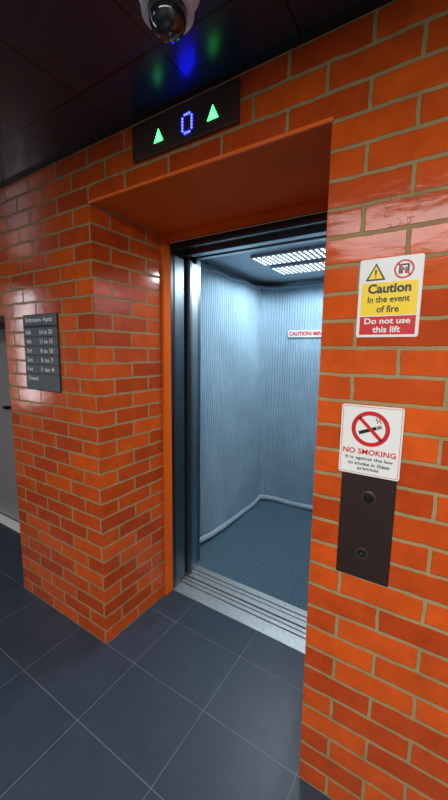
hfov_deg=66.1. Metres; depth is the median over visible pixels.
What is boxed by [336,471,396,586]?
panel
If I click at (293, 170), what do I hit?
lintel
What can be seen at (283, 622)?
sill
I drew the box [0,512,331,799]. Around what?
floor
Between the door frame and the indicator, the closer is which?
the indicator
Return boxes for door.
[0,324,19,532]
[173,255,184,584]
[184,260,197,573]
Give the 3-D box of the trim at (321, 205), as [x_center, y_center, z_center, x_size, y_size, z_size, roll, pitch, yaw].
[0.097,0.199,1.750,1.031,2.125,0.060,6,9,32]
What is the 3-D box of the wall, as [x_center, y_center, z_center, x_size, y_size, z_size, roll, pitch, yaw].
[-0.378,0.073,1.774,5.900,2.355,0.500,6,9,32]
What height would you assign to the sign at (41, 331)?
0.395 m
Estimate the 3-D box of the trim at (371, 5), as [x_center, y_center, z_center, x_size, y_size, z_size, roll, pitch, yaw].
[-0.503,-1.061,1.393,5.900,0.006,0.022,6,9,32]
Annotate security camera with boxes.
[139,0,199,43]
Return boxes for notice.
[356,253,424,336]
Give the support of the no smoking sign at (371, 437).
attached to the wall
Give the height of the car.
2.250 m
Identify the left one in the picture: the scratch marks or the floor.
the floor
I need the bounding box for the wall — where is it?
[0,0,447,799]
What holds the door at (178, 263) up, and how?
in the wall
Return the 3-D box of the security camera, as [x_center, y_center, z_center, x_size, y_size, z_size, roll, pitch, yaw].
[-0.129,-0.906,0.789,0.154,0.137,0.154,6,9,32]
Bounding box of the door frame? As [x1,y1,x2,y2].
[170,211,327,588]
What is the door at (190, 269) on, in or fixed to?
in the wall
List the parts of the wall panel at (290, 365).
caution strip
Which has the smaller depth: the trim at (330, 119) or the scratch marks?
the scratch marks
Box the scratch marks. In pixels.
[384,187,421,230]
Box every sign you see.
[23,313,61,392]
[339,403,404,480]
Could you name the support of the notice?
attached to the wall
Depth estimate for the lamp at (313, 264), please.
2.64 m
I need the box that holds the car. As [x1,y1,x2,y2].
[184,235,325,610]
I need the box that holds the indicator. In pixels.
[132,77,240,163]
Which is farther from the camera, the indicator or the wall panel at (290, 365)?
the wall panel at (290, 365)
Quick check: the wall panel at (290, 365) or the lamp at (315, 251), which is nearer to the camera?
the lamp at (315, 251)
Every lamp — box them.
[251,244,325,264]
[270,259,324,273]
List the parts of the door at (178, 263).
door, door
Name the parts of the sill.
sill, car sill plate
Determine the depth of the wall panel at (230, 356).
2.89 m
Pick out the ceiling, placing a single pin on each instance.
(72, 72)
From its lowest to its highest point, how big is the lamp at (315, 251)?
0.020 m
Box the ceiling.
[0,0,370,182]
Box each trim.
[0,0,393,187]
[88,116,333,203]
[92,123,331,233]
[161,198,327,594]
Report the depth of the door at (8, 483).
2.95 m
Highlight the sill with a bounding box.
[173,565,306,653]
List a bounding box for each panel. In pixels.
[200,267,261,543]
[254,283,323,510]
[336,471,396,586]

